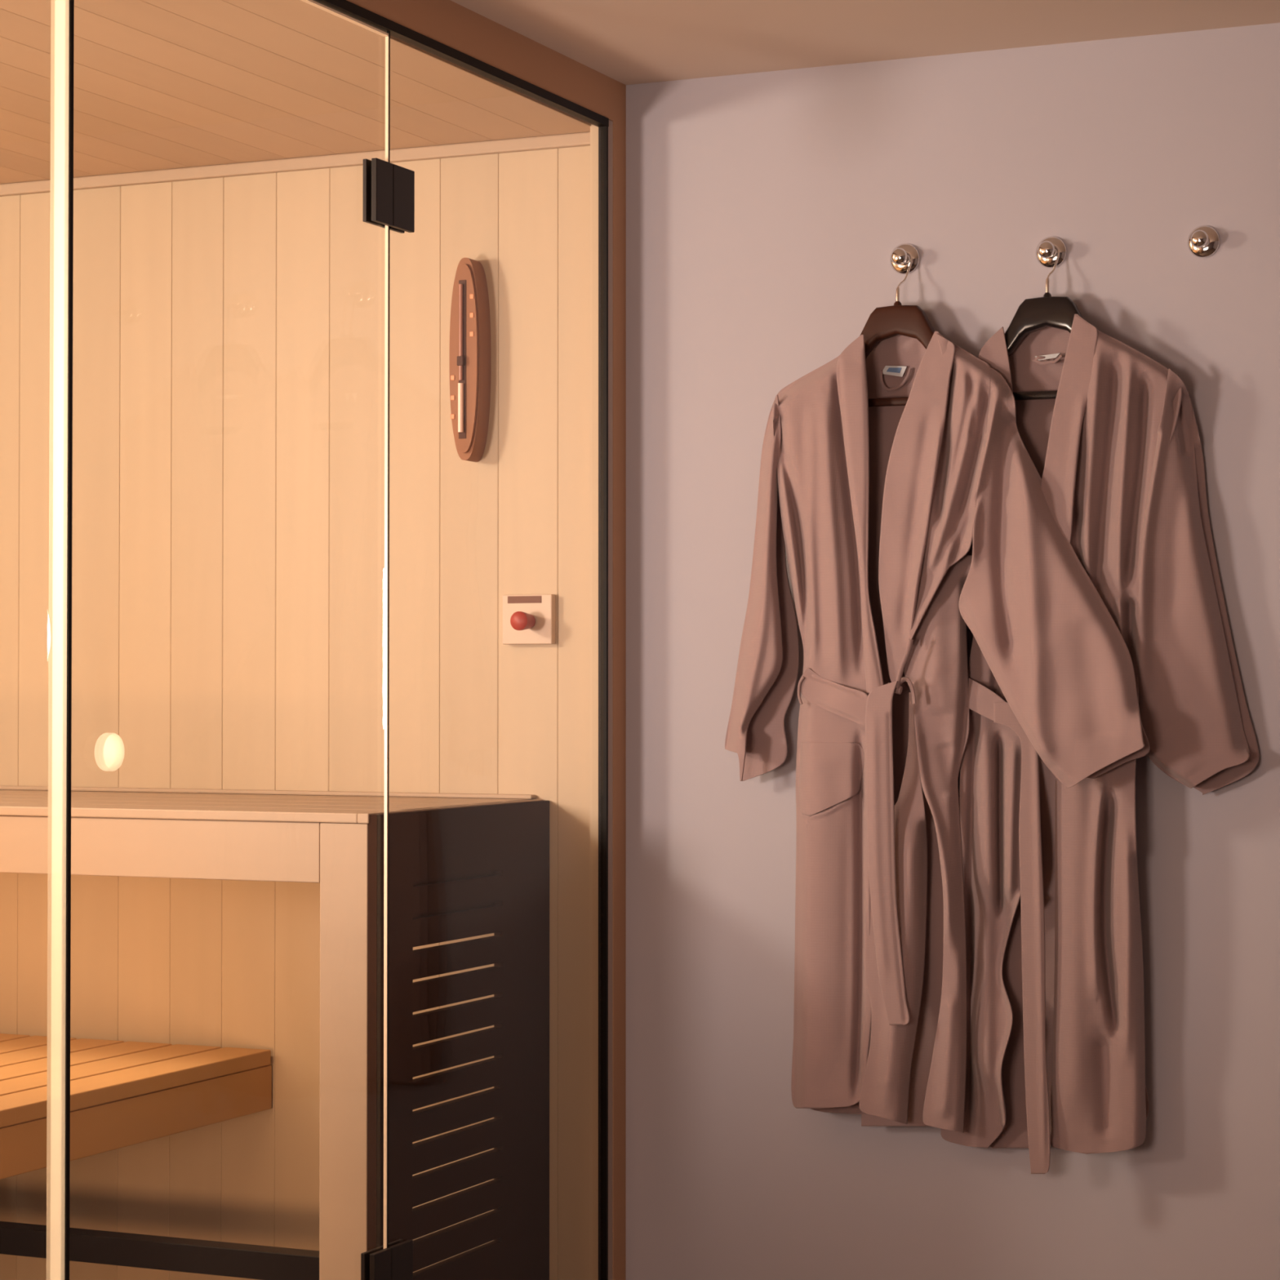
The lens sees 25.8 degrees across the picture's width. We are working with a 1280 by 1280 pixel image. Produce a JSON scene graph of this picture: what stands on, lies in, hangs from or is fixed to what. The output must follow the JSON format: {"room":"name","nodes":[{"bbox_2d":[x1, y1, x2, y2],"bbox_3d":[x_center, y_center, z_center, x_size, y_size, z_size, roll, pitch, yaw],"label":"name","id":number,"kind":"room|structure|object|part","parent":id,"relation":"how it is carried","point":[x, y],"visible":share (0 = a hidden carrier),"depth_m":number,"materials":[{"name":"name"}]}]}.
{"room":"changing room","nodes":[
{"label":"changing room","id":0,"kind":"room"},
{"bbox_2d":[0,0,591,184],"bbox_3d":[-1.546,-0.846,3.540,2.025,0.060,3.000,0,-1,24],"label":"ceiling","id":1,"kind":"structure","parent":0,"point":[158,84],"depth_m":4.13,"materials":[{"name":"beige wood"}]},
{"bbox_2d":[346,0,626,126],"bbox_3d":[-1.121,0.209,2.031,0.100,2.253,5.216,0,-1,24],"label":"wall","id":2,"kind":"structure","parent":0,"point":[451,24],"depth_m":4.03,"materials":[{"name":"beige paint"}]},
{"bbox_2d":[46,0,414,1279],"bbox_3d":[-0.475,0.259,3.387,0.021,2.150,0.802,0,-1,24],"label":"door","id":3,"kind":"structure","parent":2,"relation":"in","point":[388,188],"depth_m":3.04,"materials":[{"name":"clear glass"}]},
{"bbox_3d":[-0.591,0.125,3.119,0.012,0.043,0.043,0,-1,24],"label":"knob","id":4,"kind":"part","parent":3,"relation":"part of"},
{"bbox_2d":[313,0,608,1279],"bbox_3d":[-0.560,0.263,3.192,0.016,2.187,2.497,0,-1,24],"label":"trim","id":5,"kind":"structure","parent":2,"relation":"attached to","point":[400,32],"depth_m":4.33,"materials":[{"name":"black metal"}]},
{"bbox_2d":[589,124,598,1279],"bbox_3d":[-0.056,0.283,4.373,0.018,2.187,0.067,0,-1,24],"label":"trim","id":6,"kind":"structure","parent":2,"relation":"attached to","point":[593,1090],"depth_m":4.35,"materials":[{"name":"wood"}]},
{"bbox_2d":[608,120,613,1279],"bbox_3d":[-0.052,0.283,4.345,0.012,2.187,0.022,0,-1,24],"label":"trim","id":7,"kind":"structure","parent":2,"relation":"attached to","point":[611,122],"depth_m":4.35,"materials":[{"name":"beige"}]},
{"bbox_2d":[612,121,626,1279],"bbox_3d":[-0.037,0.283,4.376,0.012,2.187,0.047,0,-1,24],"label":"trim","id":8,"kind":"structure","parent":2,"relation":"attached to","point":[619,758],"depth_m":4.38,"materials":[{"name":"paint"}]},
{"bbox_2d":[0,22,1279,1279],"bbox_3d":[0.751,0.196,4.112,5.750,2.353,0.136,0,-1,24],"label":"wall","id":9,"kind":"structure","parent":0,"point":[767,212],"depth_m":4.39,"materials":[{"name":"paint"}]},
{"bbox_2d":[0,132,590,196],"bbox_3d":[-0.939,-0.784,4.793,1.923,0.020,0.014,0,-1,24],"label":"trim","id":10,"kind":"structure","parent":9,"relation":"attached to","point":[583,139],"depth_m":4.62,"materials":[{"name":"beige wood"}]},
{"bbox_2d":[448,257,491,462],"bbox_3d":[-0.274,-0.448,4.472,0.053,0.324,0.055,0,-1,24],"label":"timer","id":11,"kind":"object","parent":9,"relation":"attached to","point":[470,354],"visible":1,"depth_m":4.46,"materials":[{"name":"brown wood"}]},
{"bbox_2d":[502,594,555,644],"bbox_3d":[-0.185,-0.033,4.422,0.087,0.079,0.061,0,-1,24],"label":"emergency button","id":12,"kind":"object","parent":9,"relation":"attached to","point":[527,619],"visible":1,"depth_m":4.43,"materials":[{"name":"beige plastic"}]},
{"bbox_3d":[-0.183,-0.030,4.412,0.030,0.030,0.045,0,-1,24],"label":"knob","id":13,"kind":"part","parent":12,"relation":"part of","materials":[{"name":"red plastic"}]},
{"bbox_2d":[889,243,919,274],"bbox_3d":[0.393,-0.575,4.207,0.047,0.047,0.036,0,-1,24],"label":"wall hook","id":14,"kind":"object","parent":9,"relation":"attached to","point":[900,260],"visible":1,"depth_m":4.21,"materials":[{"name":"silver metal"}]},
{"bbox_2d":[860,250,934,407],"bbox_3d":[0.389,-0.468,4.189,0.316,0.236,0.041,0,-1,24],"label":"hanger","id":15,"kind":"object","parent":14,"relation":"hanging from","point":[910,321],"visible":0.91,"depth_m":4.17,"materials":[{"name":"brown wood"}]},
{"bbox_2d":[724,331,1150,1133],"bbox_3d":[0.426,0.125,4.113,0.681,1.200,0.119,-1,-1,30],"label":"bathrobe","id":16,"kind":"object","parent":15,"relation":"hanging from","point":[900,529],"visible":1,"depth_m":4.12,"materials":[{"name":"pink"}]},
{"bbox_3d":[0.278,0.123,4.186,0.188,1.157,0.068,-1,-1,29],"label":"panel","id":17,"kind":"part","parent":16,"relation":"part of","materials":[{"name":"pink"}]},
{"bbox_3d":[0.381,0.126,4.181,0.328,1.200,0.045,0,-1,24],"label":"panel","id":18,"kind":"part","parent":16,"relation":"part of","materials":[{"name":"pink"}]},
{"bbox_3d":[0.372,0.394,4.106,0.101,0.634,0.045,0,-1,3],"label":"panel","id":19,"kind":"part","parent":16,"relation":"part of","materials":[{"name":"pink"}]},
{"bbox_2d":[886,367,902,373],"bbox_3d":[0.381,-0.405,4.201,0.024,0.009,0.001,0,-1,24],"label":"print","id":20,"kind":"object","parent":16,"relation":"on","point":[889,370],"depth_m":4.20,"materials":[{"name":"blue"}]},
{"bbox_3d":[0.439,0.298,4.100,0.104,0.845,0.058,0,-1,5],"label":"panel","id":21,"kind":"part","parent":16,"relation":"part of","materials":[{"name":"pink"}]},
{"bbox_3d":[0.455,-0.221,4.098,0.123,0.459,0.057,0,-1,24],"label":"panel","id":22,"kind":"part","parent":16,"relation":"part of","materials":[{"name":"pink"}]},
{"bbox_3d":[0.389,-0.576,4.198,0.026,0.026,0.016,0,-1,24],"label":"knob","id":23,"kind":"part","parent":14,"relation":"part of","materials":[{"name":"silver metal"}]},
{"bbox_2d":[1035,236,1066,267],"bbox_3d":[0.600,-0.573,4.116,0.047,0.047,0.036,0,-1,24],"label":"wall hook","id":24,"kind":"object","parent":9,"relation":"attached to","point":[1046,253],"visible":1,"depth_m":4.12,"materials":[{"name":"silver metal"}]},
{"bbox_2d":[1004,244,1084,400],"bbox_3d":[0.607,-0.468,4.097,0.298,0.231,0.034,0,-1,24],"label":"hanger","id":25,"kind":"object","parent":24,"relation":"hanging from","point":[1033,314],"visible":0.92,"depth_m":4.09,"materials":[{"name":"black"}]},
{"bbox_2d":[940,314,1259,1173],"bbox_3d":[0.651,0.148,4.040,0.466,1.240,0.095,0,-1,24],"label":"bathrobe","id":26,"kind":"object","parent":25,"relation":"hanging from","point":[1055,1031],"visible":0.84,"depth_m":4.02,"materials":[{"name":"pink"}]},
{"bbox_3d":[0.537,0.143,4.098,0.213,1.205,0.066,-1,-1,30],"label":"panel","id":27,"kind":"part","parent":26,"relation":"part of","materials":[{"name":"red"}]},
{"bbox_3d":[0.613,0.139,4.100,0.300,1.220,0.008,0,-1,24],"label":"panel","id":28,"kind":"part","parent":26,"relation":"part of","materials":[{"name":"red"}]},
{"bbox_3d":[0.681,0.134,4.017,0.196,1.205,0.050,0,-1,20],"label":"panel","id":29,"kind":"part","parent":26,"relation":"part of","materials":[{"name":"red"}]},
{"bbox_3d":[0.596,-0.573,4.107,0.026,0.026,0.016,0,-1,24],"label":"knob","id":30,"kind":"part","parent":24,"relation":"part of","materials":[{"name":"silver metal"}]},
{"bbox_2d":[1186,225,1219,257],"bbox_3d":[0.807,-0.575,4.024,0.047,0.047,0.036,0,-1,24],"label":"wall hook","id":31,"kind":"object","parent":9,"relation":"attached to","point":[1203,241],"visible":1,"depth_m":4.03,"materials":[{"name":"silver metal"}]},
{"bbox_3d":[0.803,-0.576,4.015,0.026,0.026,0.016,0,-1,24],"label":"knob","id":32,"kind":"part","parent":31,"relation":"part of","materials":[{"name":"silver metal"}]},
{"bbox_2d":[450,0,1279,84],"bbox_3d":[0.620,-0.981,1.294,3.897,0.100,5.436,0,-1,24],"label":"ceiling","id":33,"kind":"structure","parent":0,"point":[627,42],"depth_m":4.01,"materials":[{"name":"beige paint"}]},
{"bbox_3d":[-0.274,1.379,1.647,5.850,0.100,5.436,0,-1,24],"label":"floor","id":34,"kind":"structure","parent":0,"visible":0},
{"bbox_2d":[0,1033,271,1179],"bbox_3d":[-1.749,1.011,3.605,1.274,0.705,2.774,0,-1,24],"label":"bench","id":35,"kind":"object","parent":34,"relation":"on","point":[122,1094],"visible":0.98,"depth_m":4.34,"materials":[{"name":"brown wood"}]},
{"bbox_2d":[0,785,549,1279],"bbox_3d":[-1.086,0.813,4.530,1.814,1.132,0.562,0,-1,24],"label":"enclosure","id":36,"kind":"object","parent":34,"relation":"on","point":[461,865],"visible":0.96,"depth_m":4.08,"materials":[{"name":"beige wood"}]},
{"bbox_3d":[-1.228,0.898,4.316,1.716,0.040,0.040,0,-1,24],"label":"rail","id":37,"kind":"part","parent":36,"relation":"part of","materials":[{"name":"black metal"}]},
{"bbox_3d":[-0.408,0.814,3.952,0.077,1.111,0.047,0,-1,24],"label":"leg","id":38,"kind":"part","parent":36,"relation":"part of","materials":[{"name":"beige wood"}]},
{"bbox_3d":[-0.275,0.811,4.173,0.042,1.124,0.558,0,-1,24],"label":"panel","id":39,"kind":"part","parent":36,"relation":"part of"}
]}

